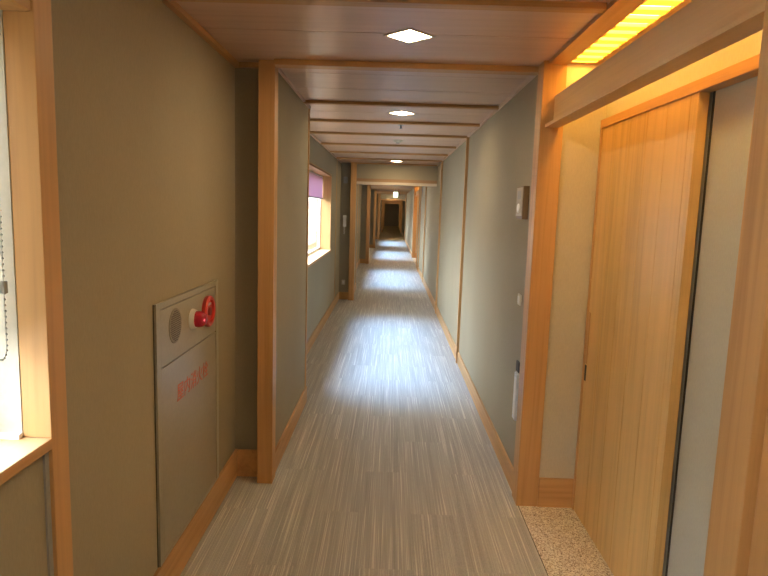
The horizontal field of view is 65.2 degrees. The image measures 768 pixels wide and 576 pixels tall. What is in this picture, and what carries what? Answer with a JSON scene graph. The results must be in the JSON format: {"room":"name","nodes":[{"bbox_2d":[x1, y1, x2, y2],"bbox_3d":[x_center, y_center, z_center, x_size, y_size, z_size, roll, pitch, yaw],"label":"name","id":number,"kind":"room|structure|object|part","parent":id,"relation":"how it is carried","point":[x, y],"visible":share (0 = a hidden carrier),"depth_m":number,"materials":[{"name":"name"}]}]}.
{"room":"hotel corridor","nodes":[
{"label":"hotel corridor","id":0,"kind":"room"},
{"bbox_2d":[0,0,234,575],"bbox_3d":[-0.988,0.392,0.008,0.200,2.360,6.890,2,8,0],"label":"wall","id":1,"kind":"structure","parent":0,"point":[145,106],"depth_m":1.99,"materials":[{"name":"paint"}]},
{"bbox_2d":[0,0,52,485],"bbox_3d":[-0.962,0.051,0.109,0.208,1.101,2.782,2,8,0],"label":"window","id":2,"kind":"structure","parent":1,"relation":"in","point":[17,452],"depth_m":1.49,"materials":[{"name":"brown wood"}]},
{"bbox_2d":[0,198,7,360],"bbox_3d":[-0.881,-0.250,1.351,0.012,0.851,0.050,2,8,0],"label":"chain","id":3,"kind":"object","parent":2,"relation":"hanging from","point":[3,284],"visible":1,"depth_m":1.40,"materials":[{"name":"metal"}]},
{"bbox_3d":[-0.979,0.581,0.179,0.208,0.030,2.780,2,8,0],"label":"sill","id":4,"kind":"part","parent":2,"relation":"part of","materials":[{"name":"brown wood"}]},
{"bbox_2d":[10,0,73,575],"bbox_3d":[-0.879,0.384,0.191,0.016,2.334,2.858,2,8,0],"label":"post","id":5,"kind":"object","parent":1,"relation":"attached to","point":[59,454],"depth_m":1.54,"materials":[{"name":"brown wood"}]},
{"bbox_2d":[43,452,53,575],"bbox_3d":[-0.887,0.831,1.604,0.006,0.828,0.018,2,8,0],"label":"strip","id":6,"kind":"object","parent":1,"relation":"attached to","point":[46,475],"depth_m":1.57,"materials":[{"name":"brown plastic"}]},
{"bbox_2d":[153,280,218,567],"bbox_3d":[-0.835,0.532,2.702,0.075,1.050,0.812,2,8,0],"label":"cabinet","id":7,"kind":"object","parent":1,"relation":"attached to","point":[185,325],"visible":1,"depth_m":2.59,"materials":[{"name":"beige metal"}]},
{"bbox_2d":[169,308,181,342],"bbox_3d":[-0.855,0.153,2.446,0.014,0.144,0.144,2,8,0],"label":"speaker grille","id":8,"kind":"object","parent":7,"relation":"attached to","point":[175,314],"depth_m":2.44,"materials":[{"name":"grey metal"}]},
{"bbox_3d":[-0.855,0.151,2.653,0.010,0.227,0.720,2,8,0],"label":"panel","id":9,"kind":"part","parent":7,"relation":"part of","materials":[{"name":"beige paint"}]},
{"bbox_3d":[-0.871,0.652,2.719,0.010,0.776,0.720,2,8,0],"label":"door","id":10,"kind":"part","parent":7,"relation":"part of","materials":[{"name":"beige metal"}]},
{"bbox_2d":[189,308,206,328],"bbox_3d":[-0.819,0.138,2.656,0.069,0.092,0.092,2,8,0],"label":"lamp","id":11,"kind":"object","parent":7,"relation":"attached to","point":[197,318],"depth_m":2.63,"materials":[{"name":"red plastic"}]},
{"bbox_2d":[161,0,341,162],"bbox_3d":[-0.695,-1.217,3.338,0.231,0.026,13.920,2,8,0],"label":"crown molding","id":12,"kind":"structure","parent":1,"relation":"attached to","point":[174,6],"depth_m":2.84,"materials":[{"name":"brown wood"}]},
{"bbox_2d":[153,259,364,575],"bbox_3d":[-0.725,0.566,7.129,0.229,0.165,20.970,2,8,0],"label":"baseboard","id":13,"kind":"structure","parent":1,"relation":"attached to","point":[242,462],"depth_m":3.30,"materials":[{"name":"brown wood"}]},
{"bbox_2d":[235,68,381,449],"bbox_3d":[-0.523,-3.559,29.993,0.415,2.360,53.615,2,8,0],"label":"wall","id":14,"kind":"structure","parent":0,"point":[292,175],"depth_m":3.82,"materials":[{"name":"paint"}]},
{"bbox_2d":[305,109,309,387],"bbox_3d":[-0.610,-0.292,4.770,0.010,2.230,0.030,2,8,0],"label":"strip","id":15,"kind":"object","parent":14,"relation":"attached to","point":[309,109],"visible":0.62,"depth_m":4.75,"materials":[{"name":"brown wood"}]},
{"bbox_2d":[308,161,331,266],"bbox_3d":[-0.881,-0.847,6.879,0.208,1.110,3.680,2,8,0],"label":"window","id":16,"kind":"structure","parent":14,"relation":"in","point":[322,249],"depth_m":8.64,"materials":[{"name":"brown wood"}]},
{"bbox_3d":[-0.958,-0.859,6.878,0.035,1.070,3.640,2,8,0],"label":"frame","id":17,"kind":"part","parent":16,"relation":"part of","materials":[{"name":"white plastic"}]},
{"bbox_2d":[309,170,322,198],"bbox_3d":[-0.916,-1.206,6.832,0.044,0.327,3.580,2,8,0],"label":"roller blind","id":18,"kind":"object","parent":16,"relation":"attached to","point":[315,180],"visible":0.35,"depth_m":7.80,"materials":[{"name":"pink fabric"}]},
{"bbox_3d":[-0.898,-0.312,6.950,0.208,0.030,3.640,2,8,0],"label":"sill","id":19,"kind":"part","parent":16,"relation":"part of","materials":[{"name":"brown wood"}]},
{"bbox_2d":[334,182,336,298],"bbox_3d":[-0.769,-0.931,9.568,0.006,2.230,0.025,2,8,0],"label":"strip","id":20,"kind":"object","parent":14,"relation":"attached to","point":[336,182],"visible":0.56,"depth_m":9.58,"materials":[{"name":"brown wood"}]},
{"bbox_2d":[343,215,345,233],"bbox_3d":[-0.681,-1.093,10.350,0.056,0.329,0.050,2,8,0],"label":"wall phone","id":21,"kind":"object","parent":14,"relation":"attached to","point":[344,216],"visible":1,"depth_m":10.33,"materials":[{"name":"beige plastic"}]},
{"bbox_2d":[355,201,357,282],"bbox_3d":[-0.527,-1.214,11.759,0.010,2.230,0.030,2,8,0],"label":"strip","id":22,"kind":"object","parent":14,"relation":"attached to","point":[357,201],"visible":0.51,"depth_m":11.79,"materials":[{"name":"brown wood"}]},
{"bbox_2d":[381,200,402,232],"bbox_3d":[0.528,-4.976,40.958,1.425,2.360,0.120,2,8,0],"label":"door frame","id":23,"kind":"structure","parent":14,"relation":"attached to","point":[383,201],"depth_m":40.87,"materials":[{"name":"brown wood"}]},
{"bbox_2d":[383,203,400,228],"bbox_3d":[0.608,-5.865,47.699,1.425,2.360,0.120,2,8,0],"label":"door frame","id":24,"kind":"structure","parent":14,"relation":"attached to","point":[384,203],"depth_m":47.61,"materials":[{"name":"brown wood"}]},
{"bbox_2d":[308,197,316,244],"bbox_3d":[-3.940,-2.432,23.936,0.200,2.700,72.000,2,8,0],"label":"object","id":25,"kind":"structure","parent":0,"point":[312,223],"depth_m":31.44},
{"bbox_2d":[384,204,398,225],"bbox_3d":[0.714,-7.096,56.654,2.300,2.460,0.200,2,8,0],"label":"door","id":26,"kind":"structure","parent":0,"point":[391,215],"depth_m":56.59,"materials":[{"name":"brown wood"}]},
{"bbox_2d":[381,194,405,199],"bbox_3d":[0.455,-4.742,31.159,1.405,0.260,0.090,2,8,0],"label":"wall","id":27,"kind":"structure","parent":0,"point":[383,196],"depth_m":31.11,"materials":[{"name":"paint"}]},
{"bbox_2d":[377,194,405,239],"bbox_3d":[0.392,-3.702,31.292,1.465,2.360,0.140,2,8,0],"label":"door frame","id":28,"kind":"structure","parent":27,"relation":"attached to","point":[379,195],"depth_m":31.23,"materials":[{"name":"brown wood"}]},
{"bbox_2d":[381,199,405,200],"bbox_3d":[0.450,-4.578,31.176,1.405,0.070,0.120,2,8,0],"label":"trim","id":29,"kind":"structure","parent":27,"relation":"attached to","point":[381,199],"depth_m":31.11,"materials":[{"name":"brown wood"}]},
{"bbox_2d":[180,226,613,575],"bbox_3d":[0.315,-1.860,26.735,2.300,0.100,60.500,2,8,0],"label":"floor","id":30,"kind":"structure","parent":0,"point":[389,465],"depth_m":3.53,"materials":[{"name":"carpet"}]},
{"bbox_2d":[257,60,277,483],"bbox_3d":[-0.655,-0.042,3.369,0.088,2.360,0.095,2,8,0],"label":"post","id":31,"kind":"object","parent":30,"relation":"on","point":[267,71],"visible":0.89,"depth_m":3.32,"materials":[{"name":"brown wood"}]},
{"bbox_2d":[348,162,356,299],"bbox_3d":[-0.543,-0.960,10.338,0.095,2.360,0.095,2,8,0],"label":"post","id":32,"kind":"object","parent":30,"relation":"on","point":[353,164],"visible":1,"depth_m":10.29,"materials":[{"name":"brown wood"}]},
{"bbox_2d":[365,185,370,263],"bbox_3d":[-0.459,-1.882,17.327,0.095,2.360,0.095,2,8,0],"label":"post","id":33,"kind":"object","parent":30,"relation":"on","point":[368,186],"visible":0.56,"depth_m":17.29,"materials":[{"name":"brown wood"}]},
{"bbox_2d":[373,189,376,247],"bbox_3d":[-0.376,-2.804,24.316,0.095,2.360,0.095,2,8,0],"label":"post","id":34,"kind":"object","parent":30,"relation":"on","point":[375,190],"visible":0.94,"depth_m":24.27,"materials":[{"name":"brown wood"}]},
{"bbox_2d":[412,186,417,257],"bbox_3d":[1.024,-2.183,19.955,0.117,2.360,0.120,2,8,0],"label":"post","id":35,"kind":"object","parent":30,"relation":"on","point":[415,188],"visible":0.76,"depth_m":19.90,"materials":[{"name":"brown wood"}]},
{"bbox_2d":[416,186,419,262],"bbox_3d":[0.984,-1.729,16.513,0.119,2.360,0.255,2,8,0],"label":"post","id":36,"kind":"object","parent":30,"relation":"on","point":[419,186],"visible":0.21,"depth_m":16.53,"materials":[{"name":"brown wood"}]},
{"bbox_2d":[512,60,566,505],"bbox_3d":[0.824,0.025,3.211,0.117,2.360,0.120,2,8,0],"label":"post","id":37,"kind":"object","parent":30,"relation":"on","point":[547,149],"visible":0.87,"depth_m":3.16,"materials":[{"name":"brown wood"}]},
{"bbox_2d":[545,0,765,127],"bbox_3d":[0.844,-0.770,2.115,0.075,0.156,1.845,2,8,0],"label":"lintel","id":38,"kind":"object","parent":37,"relation":"attached to","point":[700,29],"visible":1,"depth_m":1.79,"materials":[{"name":"brown wood"}]},
{"bbox_2d":[703,0,767,575],"bbox_3d":[0.801,0.291,1.196,0.119,2.360,0.255,2,8,0],"label":"post","id":39,"kind":"object","parent":30,"relation":"on","point":[737,539],"visible":1,"depth_m":1.23,"materials":[{"name":"brown wood"}]},
{"bbox_2d":[357,164,437,180],"bbox_3d":[0.205,-1.981,10.242,1.405,0.265,0.090,2,8,0],"label":"wall","id":40,"kind":"structure","parent":0,"point":[371,171],"depth_m":10.20,"materials":[{"name":"paint"}]},
{"bbox_2d":[356,178,436,183],"bbox_3d":[0.214,-1.819,10.258,1.377,0.070,0.120,2,8,0],"label":"trim","id":41,"kind":"structure","parent":40,"relation":"attached to","point":[358,179],"depth_m":10.20,"materials":[{"name":"brown wood"}]},
{"bbox_2d":[357,181,436,186],"bbox_3d":[0.219,-1.776,10.254,1.365,0.045,0.140,2,8,0],"label":"header edge","id":42,"kind":"structure","parent":41,"relation":"attached to","point":[358,182],"depth_m":10.19,"materials":[{"name":"brown wood"}]},
{"bbox_2d":[402,188,413,251],"bbox_3d":[1.475,-4.592,38.283,0.535,2.360,36.860,2,8,0],"label":"wall","id":43,"kind":"structure","parent":0,"point":[407,224],"depth_m":25.43,"materials":[{"name":"paint"}]},
{"bbox_2d":[401,231,411,256],"bbox_3d":[1.166,-3.494,38.432,0.014,0.125,36.860,2,8,0],"label":"baseboard","id":44,"kind":"structure","parent":43,"relation":"attached to","point":[401,231],"depth_m":25.69,"materials":[{"name":"brown wood"}]},
{"bbox_2d":[415,187,418,252],"bbox_3d":[1.303,-2.174,19.958,0.442,2.360,0.110,2,8,0],"label":"wall","id":45,"kind":"structure","parent":0,"point":[418,187],"depth_m":19.90,"materials":[{"name":"beige paint"}]},
{"bbox_2d":[176,0,692,193],"bbox_3d":[0.394,-4.363,26.403,2.300,0.268,60.500,2,8,0],"label":"ceiling","id":46,"kind":"structure","parent":0,"point":[250,32],"depth_m":2.89,"materials":[{"name":"brown wood"}]},
{"bbox_2d":[169,0,606,13],"bbox_3d":[-0.010,-1.046,2.192,1.628,0.022,0.056,2,8,0],"label":"batten","id":47,"kind":"object","parent":46,"relation":"attached to","point":[496,5],"visible":1,"depth_m":2.18,"materials":[{"name":"brown wood"}]},
{"bbox_2d":[320,142,455,148],"bbox_3d":[0.049,-1.702,7.169,1.628,0.022,0.056,2,8,0],"label":"batten","id":48,"kind":"object","parent":46,"relation":"attached to","point":[322,143],"visible":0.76,"depth_m":7.14,"materials":[{"name":"brown wood"}]},
{"bbox_2d":[310,131,466,138],"bbox_3d":[0.037,-1.566,6.138,1.628,0.022,0.056,2,8,0],"label":"batten","id":49,"kind":"object","parent":46,"relation":"attached to","point":[311,132],"visible":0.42,"depth_m":6.11,"materials":[{"name":"brown wood"}]},
{"bbox_2d":[329,151,447,155],"bbox_3d":[0.062,-1.838,8.200,1.628,0.022,0.056,2,8,0],"label":"batten","id":50,"kind":"object","parent":46,"relation":"attached to","point":[330,151],"visible":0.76,"depth_m":8.17,"materials":[{"name":"brown wood"}]},
{"bbox_2d":[336,157,441,161],"bbox_3d":[0.073,-1.970,9.201,1.628,0.022,0.056,2,8,0],"label":"batten","id":51,"kind":"object","parent":46,"relation":"attached to","point":[337,157],"visible":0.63,"depth_m":9.18,"materials":[{"name":"brown wood"}]},
{"bbox_2d":[310,119,479,126],"bbox_3d":[0.026,-1.451,5.266,1.628,0.022,0.056,2,8,0],"label":"batten","id":52,"kind":"object","parent":46,"relation":"attached to","point":[311,120],"visible":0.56,"depth_m":5.24,"materials":[{"name":"brown wood"}]},
{"bbox_2d":[357,162,436,165],"bbox_3d":[0.192,-2.094,10.162,1.413,0.022,0.056,2,8,0],"label":"batten","id":53,"kind":"object","parent":46,"relation":"attached to","point":[357,162],"visible":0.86,"depth_m":10.13,"materials":[{"name":"brown wood"}]},
{"bbox_2d":[303,100,498,109],"bbox_3d":[0.123,-1.328,4.353,1.413,0.022,0.056,2,8,0],"label":"batten","id":54,"kind":"object","parent":46,"relation":"attached to","point":[314,102],"visible":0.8,"depth_m":4.33,"materials":[{"name":"brown wood"}]},
{"bbox_2d":[388,111,415,115],"bbox_3d":[0.142,-1.393,4.782,0.164,0.004,0.164,-6,11,-44],"label":"recessed light","id":55,"kind":"object","parent":46,"relation":"in","point":[401,113],"visible":1,"depth_m":4.78,"materials":[{"name":"white plastic"}]},
{"bbox_2d":[393,112,411,114],"bbox_3d":[0.142,-1.393,4.782,0.136,0.001,0.136,-6,11,-44],"label":"diffuser","id":56,"kind":"object","parent":55,"relation":"attached to","point":[396,113],"depth_m":4.79,"materials":[{"name":"white plastic"}]},
{"bbox_2d":[274,59,538,75],"bbox_3d":[0.120,-1.168,3.173,1.391,0.030,0.080,2,8,0],"label":"batten","id":57,"kind":"object","parent":46,"relation":"attached to","point":[279,63],"visible":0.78,"depth_m":3.14,"materials":[{"name":"brown wood"}]},
{"bbox_2d":[383,28,435,43],"bbox_3d":[0.113,-1.112,2.648,0.164,0.004,0.164,-6,11,-44],"label":"recessed light","id":58,"kind":"object","parent":46,"relation":"in","point":[409,35],"visible":1,"depth_m":2.64,"materials":[{"name":"beige plastic"}]},
{"bbox_2d":[389,30,428,41],"bbox_3d":[0.113,-1.112,2.648,0.136,0.001,0.136,-6,11,-44],"label":"diffuser","id":59,"kind":"object","parent":58,"relation":"attached to","point":[402,35],"depth_m":2.65,"materials":[{"name":"white plastic"}]},
{"bbox_2d":[574,0,683,60],"bbox_3d":[0.975,-1.003,2.027,0.128,0.028,1.904,2,8,0],"label":"recessed light","id":60,"kind":"object","parent":46,"relation":"in","point":[648,12],"visible":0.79,"depth_m":2.40,"materials":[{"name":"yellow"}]},
{"bbox_2d":[417,75,537,466],"bbox_3d":[1.136,-0.848,9.886,0.535,2.360,13.350,2,8,0],"label":"wall","id":61,"kind":"structure","parent":0,"point":[500,158],"depth_m":4.62,"materials":[{"name":"paint"}]},
{"bbox_2d":[417,186,421,271],"bbox_3d":[0.922,-1.591,15.515,0.027,2.344,0.028,2,8,0],"label":"strip","id":62,"kind":"object","parent":61,"relation":"attached to","point":[421,186],"visible":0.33,"depth_m":15.51,"materials":[{"name":"brown wood"}]},
{"bbox_2d":[422,187,426,281],"bbox_3d":[0.895,-1.290,13.235,0.027,2.344,0.028,2,8,0],"label":"strip","id":63,"kind":"object","parent":61,"relation":"attached to","point":[426,187],"visible":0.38,"depth_m":13.23,"materials":[{"name":"brown wood"}]},
{"bbox_2d":[435,161,442,313],"bbox_3d":[0.847,-0.763,9.240,0.027,2.344,0.028,2,8,0],"label":"strip","id":64,"kind":"object","parent":61,"relation":"attached to","point":[441,161],"visible":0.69,"depth_m":9.22,"materials":[{"name":"brown wood"}]},
{"bbox_2d":[456,137,468,362],"bbox_3d":[0.811,-0.364,6.216,0.027,2.344,0.028,2,8,0],"label":"strip","id":65,"kind":"object","parent":61,"relation":"attached to","point":[467,138],"visible":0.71,"depth_m":6.20,"materials":[{"name":"brown wood"}]},
{"bbox_2d":[416,263,512,490],"bbox_3d":[0.827,0.251,10.035,0.014,0.125,13.350,2,8,0],"label":"baseboard","id":66,"kind":"structure","parent":61,"relation":"attached to","point":[507,467],"depth_m":4.75,"materials":[{"name":"brown wood"}]},
{"bbox_2d":[437,74,537,165],"bbox_3d":[0.897,-2.016,9.735,0.016,0.020,13.350,2,8,0],"label":"crown molding","id":67,"kind":"structure","parent":61,"relation":"attached to","point":[530,77],"depth_m":4.28,"materials":[{"name":"brown wood"}]},
{"bbox_2d":[512,360,519,420],"bbox_3d":[0.764,0.592,3.471,0.018,0.345,0.075,2,8,0],"label":"wall holder","id":68,"kind":"object","parent":61,"relation":"attached to","point":[516,375],"visible":0.87,"depth_m":3.45,"materials":[{"name":"white plastic"}]},
{"bbox_2d":[517,293,521,305],"bbox_3d":[0.784,0.067,3.477,0.012,0.065,0.075,2,8,0],"label":"light switch","id":69,"kind":"object","parent":61,"relation":"attached to","point":[519,300],"visible":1,"depth_m":3.46,"materials":[{"name":"beige plastic"}]},
{"bbox_2d":[516,186,529,218],"bbox_3d":[0.786,-0.486,3.427,0.042,0.185,0.170,2,8,0],"label":"wall control panel","id":70,"kind":"object","parent":61,"relation":"attached to","point":[522,202],"visible":1,"depth_m":3.35,"materials":[{"name":"beige plastic"}]},
{"bbox_2d":[518,506,547,574],"bbox_3d":[0.728,1.334,2.326,0.003,0.012,1.980,2,8,0],"label":"trim","id":71,"kind":"structure","parent":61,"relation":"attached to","point":[518,506],"depth_m":2.94,"materials":[{"name":"brown wood"}]},
{"bbox_2d":[539,64,606,478],"bbox_3d":[1.103,0.034,3.214,0.442,2.360,0.110,2,8,0],"label":"wall","id":72,"kind":"structure","parent":0,"point":[581,136],"depth_m":3.15,"materials":[{"name":"beige paint"}]},
{"bbox_2d":[537,477,573,507],"bbox_3d":[0.943,1.125,3.297,0.192,0.165,0.014,2,8,0],"label":"baseboard","id":73,"kind":"structure","parent":72,"relation":"attached to","point":[552,492],"depth_m":3.29,"materials":[{"name":"brown wood"}]},
{"bbox_2d":[572,128,602,509],"bbox_3d":[1.091,0.205,3.158,0.055,2.035,0.018,2,8,0],"label":"door frame","id":74,"kind":"structure","parent":72,"relation":"attached to","point":[601,131],"depth_m":3.14,"materials":[{"name":"brown wood"}]},
{"bbox_2d":[606,30,762,575],"bbox_3d":[1.198,0.181,2.123,0.225,2.360,2.090,2,8,0],"label":"wall","id":75,"kind":"structure","parent":0,"point":[734,104],"depth_m":2.05,"materials":[{"name":"beige paint"}]},
{"bbox_2d":[574,54,759,575],"bbox_3d":[1.079,0.310,2.187,0.056,2.074,1.980,2,8,0],"label":"door","id":76,"kind":"structure","parent":75,"relation":"in","point":[651,166],"depth_m":2.49,"materials":[{"name":"brown wood"}]},
{"bbox_3d":[1.063,0.261,3.129,0.006,0.270,0.023,2,8,0],"label":"handle","id":77,"kind":"part","parent":76,"relation":"part of","materials":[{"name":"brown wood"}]},
{"bbox_2d":[665,91,715,575],"bbox_3d":[1.104,0.333,2.195,0.004,2.035,0.009,2,8,0],"label":"gap","id":78,"kind":"structure","parent":75,"relation":"attached to","point":[714,92],"depth_m":2.17,"materials":[{"name":"black"}]},
{"label":"outside","id":79,"kind":"structure","parent":0,"visible":0},
{"bbox_2d":[308,242,315,250],"bbox_3d":[-15.298,-1.719,25.174,28.925,0.250,90.000,2,8,0],"label":"ground","id":80,"kind":"structure","parent":79,"point":[311,246],"depth_m":29.41,"materials":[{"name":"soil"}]}
]}

